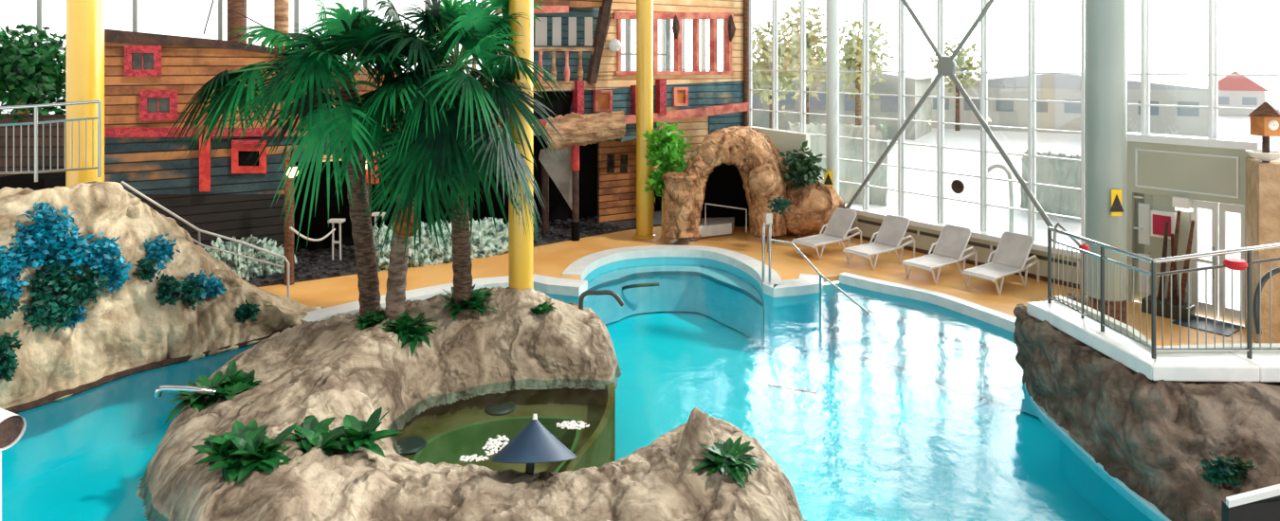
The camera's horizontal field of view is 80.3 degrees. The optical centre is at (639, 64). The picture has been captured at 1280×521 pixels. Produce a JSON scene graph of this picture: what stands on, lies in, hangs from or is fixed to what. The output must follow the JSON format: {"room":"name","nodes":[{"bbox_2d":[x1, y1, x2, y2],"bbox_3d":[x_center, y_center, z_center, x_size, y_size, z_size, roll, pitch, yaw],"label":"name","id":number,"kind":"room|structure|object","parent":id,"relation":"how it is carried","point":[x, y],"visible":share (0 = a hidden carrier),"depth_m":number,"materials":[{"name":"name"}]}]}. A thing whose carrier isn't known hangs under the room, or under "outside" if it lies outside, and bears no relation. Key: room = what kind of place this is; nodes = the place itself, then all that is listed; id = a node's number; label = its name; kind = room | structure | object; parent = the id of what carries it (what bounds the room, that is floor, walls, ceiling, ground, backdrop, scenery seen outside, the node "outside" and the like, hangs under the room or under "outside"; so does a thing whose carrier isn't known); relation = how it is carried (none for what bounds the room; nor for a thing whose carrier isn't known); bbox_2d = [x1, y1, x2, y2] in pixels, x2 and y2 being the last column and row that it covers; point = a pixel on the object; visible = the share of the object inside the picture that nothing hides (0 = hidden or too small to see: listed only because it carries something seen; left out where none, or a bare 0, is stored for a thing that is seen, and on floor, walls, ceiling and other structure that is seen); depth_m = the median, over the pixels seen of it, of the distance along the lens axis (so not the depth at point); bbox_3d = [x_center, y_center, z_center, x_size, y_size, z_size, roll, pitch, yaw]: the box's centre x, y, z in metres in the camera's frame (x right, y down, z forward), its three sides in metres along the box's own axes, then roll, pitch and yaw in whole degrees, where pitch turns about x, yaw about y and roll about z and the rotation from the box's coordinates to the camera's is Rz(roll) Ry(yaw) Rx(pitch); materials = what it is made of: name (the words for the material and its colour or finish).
{"room":"indoor water park","nodes":[
{"label":"indoor water park","id":0,"kind":"room"},
{"bbox_2d":[262,225,1256,347],"bbox_3d":[-1.506,4.760,7.406,27.251,0.120,29.690,0,0,-35],"label":"floor","id":1,"kind":"structure","parent":0,"point":[552,260],"depth_m":16.98,"materials":[{"name":"tile"}]},
{"bbox_2d":[0,173,65,189],"bbox_3d":[-11.716,2.550,14.600,1.000,0.800,0.700,0,0,0],"label":"planter","id":2,"kind":"object","parent":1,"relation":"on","point":[21,180],"visible":0.33,"depth_m":14.28,"materials":[{"name":"black"}]},
{"bbox_2d":[0,23,65,123],"bbox_3d":[-12.346,1.940,15.232,2.630,5.523,1.772,0,0,4],"label":"bush","id":3,"kind":"object","parent":1,"relation":"on","point":[27,71],"visible":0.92,"depth_m":14.95,"materials":[{"name":"green plant"}]},
{"bbox_2d":[0,113,65,177],"bbox_3d":[-12.506,1.631,15.100,2.550,1.312,0.200,0,0,0],"label":"fence","id":4,"kind":"object","parent":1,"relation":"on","point":[8,118],"visible":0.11,"depth_m":15.00,"materials":[{"name":"brown wood"}]},
{"bbox_2d":[65,0,104,184],"bbox_3d":[-9.726,0.550,13.300,0.649,8.400,0.649,0,0,0],"label":"column","id":5,"kind":"structure","parent":1,"relation":"on","point":[84,19],"depth_m":13.09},
{"bbox_2d":[0,179,310,409],"bbox_3d":[-7.880,3.362,12.669,1.941,3.142,6.145,0,0,34],"label":"rock formation","id":6,"kind":"structure","parent":1,"relation":"on","point":[131,328],"depth_m":11.91,"materials":[{"name":"stone"}]},
{"bbox_2d":[0,329,20,379],"bbox_3d":[-8.821,4.002,10.427,0.495,0.741,0.527,0,0,34],"label":"plant","id":7,"kind":"object","parent":6,"relation":"attached to","point":[8,365],"visible":1,"depth_m":10.44,"materials":[{"name":"teal plant"}]},
{"bbox_2d":[0,246,30,319],"bbox_3d":[-8.865,3.044,10.497,0.658,1.056,0.535,0,0,0],"label":"plant","id":8,"kind":"object","parent":6,"relation":"attached to","point":[9,284],"visible":1,"depth_m":10.47,"materials":[{"name":"teal plant"}]},
{"bbox_2d":[0,99,101,182],"bbox_3d":[-9.649,1.182,11.572,2.346,1.236,0.271,0,0,-22],"label":"railing","id":9,"kind":"object","parent":6,"relation":"on","point":[36,122],"visible":1,"depth_m":11.75,"materials":[{"name":"silver metal"}]},
{"bbox_2d":[7,200,97,309],"bbox_3d":[-8.633,2.751,11.031,1.179,1.578,0.832,0,0,-8],"label":"plant","id":10,"kind":"object","parent":6,"relation":"attached to","point":[60,255],"visible":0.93,"depth_m":10.98,"materials":[{"name":"teal plant"}]},
{"bbox_2d":[22,284,89,332],"bbox_3d":[-8.546,3.558,11.032,0.869,0.714,0.706,0,0,-26],"label":"plant","id":11,"kind":"object","parent":6,"relation":"attached to","point":[63,311],"visible":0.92,"depth_m":10.94,"materials":[{"name":"teal plant"}]},
{"bbox_2d":[66,232,138,309],"bbox_3d":[-8.217,3.100,11.516,0.727,1.112,0.926,0,0,21],"label":"plant","id":12,"kind":"object","parent":6,"relation":"attached to","point":[100,257],"visible":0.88,"depth_m":11.46,"materials":[{"name":"teal plant"}]},
{"bbox_2d":[4,327,295,414],"bbox_3d":[-7.846,4.830,11.970,0.496,0.080,5.012,0,0,37],"label":"trim","id":13,"kind":"structure","parent":6,"relation":"attached to","point":[107,378],"depth_m":11.79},
{"bbox_2d":[128,232,185,305],"bbox_3d":[-7.935,3.364,12.468,0.932,1.215,0.934,0,0,0],"label":"plant","id":14,"kind":"object","parent":6,"relation":"attached to","point":[148,263],"visible":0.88,"depth_m":12.37,"materials":[{"name":"teal plant"}]},
{"bbox_2d":[177,269,224,310],"bbox_3d":[-7.636,3.845,12.977,0.734,0.636,0.869,0,0,0],"label":"plant","id":15,"kind":"object","parent":6,"relation":"attached to","point":[199,287],"visible":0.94,"depth_m":12.89,"materials":[{"name":"teal plant"}]},
{"bbox_2d":[231,299,258,322],"bbox_3d":[-6.956,4.371,13.369,0.457,0.395,0.386,0,0,-36],"label":"plant","id":16,"kind":"object","parent":6,"relation":"attached to","point":[246,312],"visible":1,"depth_m":13.29,"materials":[{"name":"teal plant"}]},
{"bbox_2d":[300,274,587,322],"bbox_3d":[-3.913,4.755,15.496,5.776,0.190,1.546,0,0,-24],"label":"trim","id":17,"kind":"structure","parent":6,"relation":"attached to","point":[546,284],"depth_m":15.92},
{"bbox_2d":[120,181,289,298],"bbox_3d":[-8.185,3.491,14.367,2.828,2.711,0.128,0,0,-20],"label":"stair handrail","id":18,"kind":"object","parent":1,"relation":"on","point":[121,182],"visible":0.76,"depth_m":14.42,"materials":[{"name":"grey metal"}]},
{"bbox_2d":[205,236,297,280],"bbox_3d":[-8.698,4.268,16.806,2.106,1.084,1.296,0,0,-23],"label":"plants","id":19,"kind":"object","parent":1,"relation":"on","point":[238,266],"visible":0.53,"depth_m":16.50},
{"bbox_2d":[104,0,749,285],"bbox_3d":[-3.403,0.873,20.433,18.398,10.046,3.333,0,0,-30],"label":"ship","id":20,"kind":"object","parent":1,"relation":"on","point":[150,79],"visible":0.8,"depth_m":19.50,"materials":[{"name":"beige wood"}]},
{"bbox_2d":[372,215,508,271],"bbox_3d":[-4.542,4.237,18.510,4.077,1.120,1.210,0,0,-31],"label":"plants","id":21,"kind":"object","parent":1,"relation":"on","point":[485,242],"visible":0.56,"depth_m":17.99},
{"bbox_2d":[251,210,661,287],"bbox_3d":[-4.322,4.675,19.694,13.337,0.050,2.643,0,0,-30],"label":"pebble bed","id":22,"kind":"object","parent":1,"relation":"on","point":[627,225],"visible":0.25,"depth_m":19.95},
{"bbox_2d":[237,216,621,285],"bbox_3d":[-5.543,4.640,19.430,11.194,0.110,3.222,0,0,-33],"label":"pebbles","id":23,"kind":"object","parent":22,"relation":"on","point":[279,277],"visible":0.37,"depth_m":18.23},
{"bbox_2d":[134,286,807,520],"bbox_3d":[-2.853,4.319,10.383,6.810,1.323,9.524,0,0,-28],"label":"island","id":24,"kind":"object","parent":1,"relation":"on","point":[324,368],"visible":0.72,"depth_m":8.72,"materials":[{"name":"stone"}]},
{"bbox_2d":[153,384,215,398],"bbox_3d":[-5.976,4.291,9.947,0.743,0.183,0.140,0,0,-11],"label":"spout","id":25,"kind":"object","parent":24,"relation":"on","point":[158,392],"visible":1,"depth_m":9.91,"materials":[{"name":"silver metal"}]},
{"bbox_2d":[165,360,261,423],"bbox_3d":[-5.768,4.505,10.472,1.178,0.526,1.037,0,0,0],"label":"bromeliad","id":26,"kind":"object","parent":24,"relation":"on","point":[232,382],"visible":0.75,"depth_m":10.49,"materials":[{"name":"green plant"}]},
{"bbox_2d":[191,420,297,488],"bbox_3d":[-4.077,4.011,7.892,1.121,0.429,1.046,0,0,-21],"label":"plant","id":27,"kind":"object","parent":24,"relation":"on","point":[243,451],"visible":0.99,"depth_m":7.80,"materials":[{"name":"green plant"}]},
{"bbox_2d":[158,0,427,316],"bbox_3d":[-5.238,1.417,11.854,4.431,5.414,2.908,0,0,19],"label":"palm tree","id":28,"kind":"object","parent":24,"relation":"on","point":[318,61],"visible":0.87,"depth_m":11.42,"materials":[{"name":"green plant"}]},
{"bbox_2d":[279,406,402,460],"bbox_3d":[-3.318,4.063,8.249,1.404,0.499,0.986,0,0,-19],"label":"bromeliad","id":29,"kind":"object","parent":24,"relation":"on","point":[311,435],"visible":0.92,"depth_m":8.22,"materials":[{"name":"green plant"}]},
{"bbox_2d":[349,310,388,329],"bbox_3d":[-4.102,3.905,11.590,0.571,0.292,0.748,0,0,-37],"label":"bromeliad","id":30,"kind":"object","parent":24,"relation":"on","point":[372,318],"visible":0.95,"depth_m":11.51,"materials":[{"name":"green plant"}]},
{"bbox_2d":[374,310,438,356],"bbox_3d":[-3.531,3.954,11.438,1.233,0.505,0.854,0,0,39],"label":"bromeliad","id":31,"kind":"object","parent":24,"relation":"on","point":[405,325],"visible":0.98,"depth_m":11.27,"materials":[{"name":"green plant"}]},
{"bbox_2d":[324,0,510,323],"bbox_3d":[-3.418,1.550,11.829,2.857,5.206,2.492,0,0,-40],"label":"palm tree","id":32,"kind":"object","parent":24,"relation":"on","point":[406,217],"visible":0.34,"depth_m":11.18,"materials":[{"name":"green plant"}]},
{"bbox_2d":[358,0,567,311],"bbox_3d":[-2.767,1.212,11.983,3.416,5.564,3.423,0,0,0],"label":"palm tree","id":33,"kind":"object","parent":24,"relation":"on","point":[483,35],"visible":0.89,"depth_m":11.35,"materials":[{"name":"green plant"}]},
{"bbox_2d":[439,284,499,320],"bbox_3d":[-2.744,3.829,12.255,1.054,0.475,1.151,0,0,0],"label":"bromeliad","id":34,"kind":"object","parent":24,"relation":"on","point":[476,301],"visible":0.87,"depth_m":12.03,"materials":[{"name":"green plant"}]},
{"bbox_2d":[508,0,533,292],"bbox_3d":[-1.976,0.143,12.595,0.509,7.586,0.509,0,0,0],"label":"column","id":35,"kind":"structure","parent":24,"relation":"on","point":[521,251],"depth_m":12.43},
{"bbox_2d":[490,414,576,477],"bbox_3d":[-1.176,4.299,8.403,0.949,0.712,0.881,0,0,0],"label":"fountain","id":36,"kind":"object","parent":24,"relation":"on","point":[534,444],"visible":0.98,"depth_m":8.23,"materials":[{"name":"metal"}]},
{"bbox_2d":[578,290,624,313],"bbox_3d":[-0.642,4.147,12.708,0.777,0.728,0.080,0,0,0],"label":"spout","id":37,"kind":"object","parent":24,"relation":"on","point":[583,295],"visible":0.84,"depth_m":12.67,"materials":[{"name":"grey metal"}]},
{"bbox_2d":[687,436,765,488],"bbox_3d":[0.960,4.289,8.250,0.763,0.319,0.779,0,0,32],"label":"bromeliad","id":38,"kind":"object","parent":24,"relation":"on","point":[728,457],"visible":0.99,"depth_m":8.17,"materials":[{"name":"green plant"}]},
{"bbox_2d":[1,256,1151,520],"bbox_3d":[-2.217,5.475,11.158,18.566,1.250,15.915,0,0,0],"label":"swimming pool","id":39,"kind":"object","parent":1,"relation":"in","point":[874,441],"visible":0.34,"depth_m":12.40,"materials":[{"name":"liquid"}]},
{"bbox_2d":[0,407,26,520],"bbox_3d":[-5.585,4.409,6.341,0.927,3.282,0.270,0,0,18],"label":"water slide","id":40,"kind":"object","parent":39,"relation":"on","point":[12,426],"visible":1,"depth_m":6.22,"materials":[{"name":"white plastic"}]},
{"bbox_2d":[393,383,615,474],"bbox_3d":[-1.960,5.470,10.160,3.184,1.160,3.508,0,0,0],"label":"pond","id":41,"kind":"object","parent":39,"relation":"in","point":[448,432],"visible":0.41,"depth_m":11.14,"materials":[{"name":"liquid"}]},
{"bbox_2d":[583,265,763,349],"bbox_3d":[0.882,5.560,17.758,4.010,0.980,2.702,0,0,10],"label":"trim","id":42,"kind":"structure","parent":39,"relation":"attached to","point":[729,307],"depth_m":18.13,"materials":[{"name":"tile"}]},
{"bbox_2d":[586,271,763,307],"bbox_3d":[0.850,5.105,17.494,3.963,0.090,2.172,0,0,10],"label":"trim","id":43,"kind":"structure","parent":42,"relation":"on","point":[656,273],"depth_m":18.02,"materials":[{"name":"teal tile"}]},
{"bbox_2d":[770,238,868,374],"bbox_3d":[3.518,4.887,15.123,0.338,2.326,2.627,0,0,-28],"label":"pool handrail","id":44,"kind":"object","parent":39,"relation":"on","point":[772,240],"visible":1,"depth_m":14.79,"materials":[{"name":"silver metal"}]},
{"label":"water","id":45,"kind":"object","parent":39,"relation":"in","visible":0},
{"bbox_2d":[458,420,589,462],"bbox_3d":[-1.520,4.848,9.850,1.782,0.022,0.493,0,0,-35],"label":"foam","id":46,"kind":"object","parent":45,"relation":"on","point":[572,425],"visible":0.97,"depth_m":9.70,"materials":[{"name":"white liquid"}]},
{"bbox_2d":[634,0,655,239],"bbox_3d":[0.129,0.525,20.659,0.565,8.350,0.565,0,0,0],"label":"column","id":47,"kind":"structure","parent":1,"relation":"on","point":[644,8],"depth_m":20.46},
{"bbox_2d":[641,120,693,237],"bbox_3d":[0.716,3.095,20.391,1.419,3.210,1.301,0,0,0],"label":"tree","id":48,"kind":"object","parent":1,"relation":"on","point":[666,153],"visible":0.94,"depth_m":20.25,"materials":[{"name":"green plant"}]},
{"bbox_2d":[561,245,784,292],"bbox_3d":[0.910,4.753,17.969,4.881,0.195,3.153,0,0,10],"label":"trim","id":49,"kind":"structure","parent":1,"relation":"on","point":[581,267],"depth_m":18.54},
{"bbox_2d":[662,171,697,237],"bbox_3d":[1.055,3.663,20.008,0.926,1.639,0.956,0,0,0],"label":"stump","id":50,"kind":"object","parent":1,"relation":"on","point":[680,209],"visible":0.98,"depth_m":19.65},
{"bbox_2d":[698,217,734,237],"bbox_3d":[2.144,4.510,21.025,0.929,0.300,1.438,0,0,8],"label":"stone block","id":51,"kind":"object","parent":1,"relation":"on","point":[722,226],"visible":0.96,"depth_m":20.73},
{"bbox_2d":[675,125,788,238],"bbox_3d":[2.642,3.362,21.115,3.529,3.286,2.377,0,0,0],"label":"arch","id":52,"kind":"object","parent":1,"relation":"on","point":[721,164],"visible":0.74,"depth_m":20.25,"materials":[{"name":"brown"}]},
{"bbox_2d":[745,163,780,198],"bbox_3d":[3.245,3.049,20.013,0.864,0.926,0.842,0,0,31],"label":"boulder","id":53,"kind":"object","parent":52,"relation":"on","point":[762,180],"visible":0.99,"depth_m":19.73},
{"bbox_2d":[763,274,823,297],"bbox_3d":[3.405,4.755,16.253,1.565,0.190,0.749,0,0,-41],"label":"trim","id":54,"kind":"structure","parent":1,"relation":"on","point":[805,284],"depth_m":16.00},
{"bbox_2d":[783,181,845,237],"bbox_3d":[4.610,4.036,20.881,2.072,1.768,1.720,0,0,0],"label":"boulder","id":55,"kind":"object","parent":1,"relation":"on","point":[813,207],"visible":0.55,"depth_m":20.25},
{"bbox_2d":[777,140,827,189],"bbox_3d":[4.380,2.963,20.667,1.193,1.775,1.253,0,0,-31],"label":"shrub","id":56,"kind":"object","parent":55,"relation":"on","point":[800,170],"visible":0.99,"depth_m":20.50,"materials":[{"name":"green plant"}]},
{"bbox_2d":[791,207,861,259],"bbox_3d":[4.668,4.208,18.915,1.799,1.029,0.808,0,0,-36],"label":"sun lounger","id":57,"kind":"object","parent":1,"relation":"on","point":[841,221],"visible":0.94,"depth_m":19.01,"materials":[{"name":"white"}]},
{"bbox_2d":[825,0,839,194],"bbox_3d":[5.360,0.525,21.124,0.443,8.350,0.443,0,0,0],"label":"column","id":58,"kind":"structure","parent":1,"relation":"on","point":[832,6],"depth_m":20.97,"materials":[{"name":"white"}]},
{"bbox_2d":[842,214,914,270],"bbox_3d":[5.676,4.208,18.005,1.799,1.029,0.808,0,0,-36],"label":"sun lounger","id":59,"kind":"object","parent":1,"relation":"on","point":[892,230],"visible":0.98,"depth_m":18.10,"materials":[{"name":"white"}]},
{"bbox_2d":[901,224,977,284],"bbox_3d":[6.669,4.208,16.884,1.799,1.029,0.808,0,0,-36],"label":"sun lounger","id":60,"kind":"object","parent":1,"relation":"on","point":[950,247],"visible":0.98,"depth_m":16.98,"materials":[{"name":"white"}]},
{"bbox_2d":[961,231,1039,295],"bbox_3d":[7.666,4.208,16.125,1.799,1.029,0.808,0,0,-36],"label":"sun lounger","id":61,"kind":"object","parent":1,"relation":"on","point":[1013,250],"visible":1,"depth_m":16.22,"materials":[{"name":"white"}]},
{"bbox_2d":[1084,0,1127,324],"bbox_3d":[8.331,0.525,13.574,0.745,8.350,0.745,0,0,0],"label":"column","id":62,"kind":"structure","parent":1,"relation":"on","point":[1106,21],"depth_m":13.31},
{"bbox_2d":[1012,290,1279,520],"bbox_3d":[6.989,4.222,8.648,6.688,1.410,5.828,0,0,-43],"label":"wall","id":63,"kind":"structure","parent":1,"relation":"on","point":[1154,437],"depth_m":8.54,"materials":[{"name":"stone"}]},
{"bbox_2d":[837,292,1014,356],"bbox_3d":[5.444,5.085,14.592,0.646,0.090,4.908,0,0,-32],"label":"trim","id":64,"kind":"structure","parent":63,"relation":"attached to","point":[920,326],"depth_m":14.52,"materials":[{"name":"teal tile"}]},
{"bbox_2d":[838,272,1019,333],"bbox_3d":[6.041,4.755,14.954,0.722,0.190,5.030,0,0,-32],"label":"trim","id":65,"kind":"structure","parent":63,"relation":"attached to","point":[1005,321],"depth_m":15.34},
{"bbox_2d":[838,292,1037,417],"bbox_3d":[5.792,5.550,14.826,0.897,1.000,4.869,0,0,-40],"label":"water","id":66,"kind":"structure","parent":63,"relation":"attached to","point":[989,374],"depth_m":14.54,"materials":[{"name":"liquid"}]},
{"bbox_2d":[1023,382,1171,520],"bbox_3d":[5.776,4.875,7.935,0.952,0.150,7.157,0,0,-4],"label":"trim","id":67,"kind":"structure","parent":63,"relation":"attached to","point":[1130,494],"depth_m":9.03,"materials":[{"name":"tile"}]},
{"bbox_2d":[1026,295,1279,382],"bbox_3d":[8.188,4.045,9.855,5.152,1.310,2.541,0,0,0],"label":"ledge","id":68,"kind":"object","parent":63,"relation":"on","point":[1174,366],"visible":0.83,"depth_m":9.03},
{"bbox_2d":[1047,226,1279,359],"bbox_3d":[8.365,2.705,9.864,4.950,1.490,2.222,0,0,0],"label":"railing","id":69,"kind":"object","parent":68,"relation":"on","point":[1249,250],"depth_m":8.90,"materials":[{"name":"silver metal"}]},
{"bbox_2d":[1052,222,1089,318],"bbox_3d":[5.965,2.914,10.514,0.128,1.330,0.625,0,0,-11],"label":"handrail","id":70,"kind":"object","parent":69,"relation":"attached to","point":[1084,246],"visible":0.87,"depth_m":10.31,"materials":[{"name":"silver metal"}]},
{"bbox_2d":[1197,451,1250,488],"bbox_3d":[6.143,4.267,7.905,0.665,0.415,0.361,0,0,0],"label":"plant","id":71,"kind":"object","parent":63,"relation":"attached to","point":[1233,469],"visible":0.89,"depth_m":7.87,"materials":[{"name":"green plant"}]},
{"bbox_2d":[1221,484,1279,520],"bbox_3d":[5.495,4.126,6.710,0.767,0.848,0.115,0,0,-8],"label":"box","id":72,"kind":"object","parent":63,"relation":"attached to","point":[1263,504],"visible":1,"depth_m":6.64,"materials":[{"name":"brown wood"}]},
{"bbox_2d":[1141,210,1195,322],"bbox_3d":[9.899,3.704,14.176,0.400,1.992,0.800,0,0,-36],"label":"boards","id":73,"kind":"object","parent":1,"relation":"on","point":[1174,240],"visible":0.91,"depth_m":14.07,"materials":[{"name":"brown wood"}]},
{"bbox_2d":[1171,315,1243,336],"bbox_3d":[10.215,4.690,13.651,0.800,0.020,0.846,0,0,-36],"label":"door mat","id":74,"kind":"object","parent":1,"relation":"on","point":[1201,320],"visible":0.64,"depth_m":13.59,"materials":[{"name":"grey fabric"}]},
{"bbox_2d":[751,126,810,184],"bbox_3d":[3.976,2.710,21.775,1.739,1.807,0.398,0,0,21],"label":"wall","id":75,"kind":"structure","parent":0,"point":[784,140],"depth_m":21.51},
{"bbox_2d":[848,215,1080,289],"bbox_3d":[4.717,4.385,22.357,0.260,0.930,17.440,0,0,-36],"label":"wall","id":76,"kind":"structure","parent":0,"point":[922,242],"depth_m":17.72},
{"bbox_2d":[749,0,771,126],"bbox_3d":[3.762,-0.125,23.530,0.160,8.053,1.139,0,0,-36],"label":"window","id":77,"kind":"structure","parent":76,"relation":"in","point":[750,1],"depth_m":23.93,"materials":[{"name":"white metal"}]},
{"bbox_2d":[771,0,799,128],"bbox_3d":[4.411,-0.125,22.628,0.160,8.053,1.139,0,0,-36],"label":"window","id":78,"kind":"structure","parent":76,"relation":"in","point":[775,3],"depth_m":23.02,"materials":[{"name":"white metal"}]},
{"bbox_2d":[799,0,825,180],"bbox_3d":[5.060,-0.125,21.725,0.160,8.053,1.139,0,0,-36],"label":"window","id":79,"kind":"structure","parent":76,"relation":"in","point":[802,3],"depth_m":22.11,"materials":[{"name":"white metal"}]},
{"bbox_2d":[861,0,897,209],"bbox_3d":[6.358,-0.125,19.921,0.160,8.053,1.139,0,0,-36],"label":"window","id":80,"kind":"structure","parent":76,"relation":"in","point":[866,71],"depth_m":20.32,"materials":[{"name":"white metal"}]},
{"bbox_2d":[897,0,936,216],"bbox_3d":[7.007,-0.125,19.018,0.160,8.053,1.139,0,0,-36],"label":"window","id":81,"kind":"structure","parent":76,"relation":"in","point":[902,71],"depth_m":19.41,"materials":[{"name":"white metal"}]},
{"bbox_2d":[845,0,1053,227],"bbox_3d":[7.114,0.959,18.476,0.160,6.670,5.769,0,0,-36],"label":"brace","id":82,"kind":"object","parent":76,"relation":"attached to","point":[945,65],"visible":0.95,"depth_m":17.99,"materials":[{"name":"grey metal"}]},
{"bbox_2d":[936,0,980,223],"bbox_3d":[7.656,-0.125,18.116,0.160,8.053,1.139,0,0,-36],"label":"window","id":83,"kind":"structure","parent":76,"relation":"in","point":[941,97],"depth_m":18.51,"materials":[{"name":"white metal"}]},
{"bbox_2d":[844,204,1080,258],"bbox_3d":[4.563,3.945,22.246,0.440,0.130,17.440,0,0,-36],"label":"trim","id":84,"kind":"structure","parent":76,"relation":"attached to","point":[1040,246],"depth_m":18.16,"materials":[{"name":"white metal"}]},
{"bbox_2d":[847,233,1079,289],"bbox_3d":[4.348,4.655,22.614,0.040,0.090,16.592,0,0,-36],"label":"baseboard","id":85,"kind":"structure","parent":76,"relation":"attached to","point":[1032,276],"depth_m":17.67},
{"bbox_2d":[980,0,1027,231],"bbox_3d":[8.305,-0.125,17.214,0.160,8.053,1.139,0,0,-36],"label":"window","id":86,"kind":"structure","parent":76,"relation":"in","point":[984,72],"depth_m":17.60,"materials":[{"name":"white metal"}]},
{"bbox_2d":[1027,0,1080,240],"bbox_3d":[8.954,-0.125,16.312,0.160,8.053,1.139,0,0,-36],"label":"window","id":87,"kind":"structure","parent":76,"relation":"in","point":[1032,4],"depth_m":16.70,"materials":[{"name":"white metal"}]},
{"bbox_2d":[1080,0,1143,244],"bbox_3d":[9.603,-0.125,15.409,0.160,8.053,1.139,0,0,-36],"label":"window","id":88,"kind":"structure","parent":76,"relation":"in","point":[1082,1],"depth_m":15.79,"materials":[{"name":"white metal"}]},
{"bbox_2d":[1127,141,1251,327],"bbox_3d":[10.401,3.095,14.360,0.270,3.211,2.181,0,0,-36],"label":"wall","id":89,"kind":"structure","parent":0,"point":[1190,173],"depth_m":14.39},
{"bbox_2d":[1133,192,1152,302],"bbox_3d":[9.944,3.625,14.956,0.135,2.151,0.360,0,0,-36],"label":"door","id":90,"kind":"structure","parent":89,"relation":"in","point":[1143,242],"depth_m":14.97,"materials":[{"name":"white metal"}]},
{"bbox_2d":[1150,209,1177,239],"bbox_3d":[10.028,3.070,14.531,0.135,0.509,0.413,0,0,-36],"label":"sign","id":91,"kind":"object","parent":89,"relation":"attached to","point":[1158,218],"visible":0.77,"depth_m":14.51,"materials":[{"name":"white plastic"}]},
{"bbox_2d":[1140,0,1207,134],"bbox_3d":[10.252,-1.360,14.507,0.160,5.582,1.139,0,0,-36],"label":"window","id":92,"kind":"structure","parent":89,"relation":"in","point":[1145,73],"depth_m":14.90,"materials":[{"name":"white metal"}]},
{"bbox_2d":[1134,148,1239,199],"bbox_3d":[10.266,2.035,14.294,0.025,0.750,1.661,0,0,-36],"label":"trim","id":93,"kind":"structure","parent":89,"relation":"attached to","point":[1136,150],"depth_m":14.22,"materials":[{"name":"paint"}]},
{"bbox_2d":[1127,131,1261,149],"bbox_3d":[10.351,1.440,14.318,0.500,0.140,2.231,0,0,-36],"label":"trim","id":94,"kind":"structure","parent":89,"relation":"on","point":[1201,141],"depth_m":14.03,"materials":[{"name":"white metal"}]},
{"bbox_2d":[1191,199,1244,326],"bbox_3d":[10.641,3.625,13.957,0.150,2.151,0.846,0,0,-36],"label":"door","id":95,"kind":"structure","parent":89,"relation":"in","point":[1218,210],"depth_m":13.97,"materials":[{"name":"wood"}]},
{"bbox_2d":[1207,0,1279,138],"bbox_3d":[10.901,-1.360,13.605,0.160,5.582,1.139,0,0,-36],"label":"window","id":96,"kind":"structure","parent":89,"relation":"in","point":[1213,5],"depth_m":14.00,"materials":[{"name":"white metal"}]},
{"bbox_2d":[1245,157,1279,343],"bbox_3d":[11.085,3.178,12.900,1.386,3.044,1.000,0,0,15],"label":"wall pier","id":97,"kind":"object","parent":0,"point":[1262,178],"visible":0.71,"depth_m":12.58,"materials":[{"name":"beige paint"}]},
{"bbox_2d":[1245,101,1279,163],"bbox_3d":[10.603,1.141,12.850,0.537,1.030,0.537,0,0,45],"label":"birdhouse","id":98,"kind":"object","parent":97,"relation":"on","point":[1265,119],"visible":1,"depth_m":12.75,"materials":[{"name":"brown wood"}]},
{"label":"outside","id":99,"kind":"structure","parent":0,"visible":0},
{"bbox_2d":[0,74,1279,327],"bbox_3d":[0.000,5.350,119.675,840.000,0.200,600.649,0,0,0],"label":"snow","id":100,"kind":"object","parent":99,"point":[959,161],"depth_m":35.15,"materials":[{"name":"snow"}]},
{"bbox_2d":[751,15,815,128],"bbox_3d":[6.650,1.311,37.953,4.284,7.878,3.806,0,0,21],"label":"tree","id":101,"kind":"object","parent":100,"relation":"on","point":[789,63],"visible":0.72,"depth_m":37.60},
{"bbox_2d":[778,0,842,124],"bbox_3d":[9.265,0.833,42.096,4.214,8.834,3.670,0,0,0],"label":"tree","id":102,"kind":"object","parent":100,"relation":"on","point":[813,40],"visible":0.44,"depth_m":41.64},
{"bbox_2d":[787,121,887,205],"bbox_3d":[7.550,3.752,29.380,4.196,3.007,1.223,0,0,31],"label":"hedge","id":103,"kind":"object","parent":100,"relation":"on","point":[849,149],"visible":0.47,"depth_m":28.59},
{"bbox_2d":[751,59,932,140],"bbox_3d":[14.000,2.450,60.000,16.600,5.600,8.600,0,0,29],"label":"building","id":104,"kind":"structure","parent":100,"relation":"on","point":[884,106],"depth_m":54.97,"materials":[{"name":"grey"}]},
{"bbox_2d":[820,16,895,126],"bbox_3d":[13.117,1.116,45.996,4.682,8.268,3.739,0,0,0],"label":"tree","id":105,"kind":"object","parent":100,"relation":"on","point":[851,49],"visible":0.73,"depth_m":45.77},
{"bbox_2d":[928,36,980,130],"bbox_3d":[25.045,1.538,60.046,4.376,7.424,3.748,0,0,0],"label":"tree","id":106,"kind":"object","parent":100,"relation":"on","point":[962,64],"visible":0.67,"depth_m":59.68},
{"bbox_2d":[987,164,1013,232],"bbox_3d":[9.435,3.945,20.056,0.833,2.611,0.100,0,0,45],"label":"bike rack","id":107,"kind":"object","parent":100,"relation":"on","point":[1011,192],"visible":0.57,"depth_m":19.77,"materials":[{"name":"grey metal"}]},
{"bbox_2d":[1020,150,1080,220],"bbox_3d":[14.457,4.135,26.390,0.827,2.236,3.082,0,0,-26],"label":"hedge","id":108,"kind":"object","parent":100,"relation":"on","point":[1059,201],"visible":0.65,"depth_m":25.98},
{"bbox_2d":[932,73,1221,137],"bbox_3d":[34.000,2.950,62.000,20.600,4.600,8.600,0,0,29],"label":"building","id":109,"kind":"structure","parent":100,"relation":"on","point":[1064,87],"depth_m":58.32,"materials":[{"name":"white"}]},
{"bbox_2d":[1206,70,1267,116],"bbox_3d":[62.800,2.950,80.000,9.381,4.600,9.982,0,0,0],"label":"house","id":110,"kind":"structure","parent":100,"relation":"on","point":[1236,91],"depth_m":76.60,"materials":[{"name":"white"}]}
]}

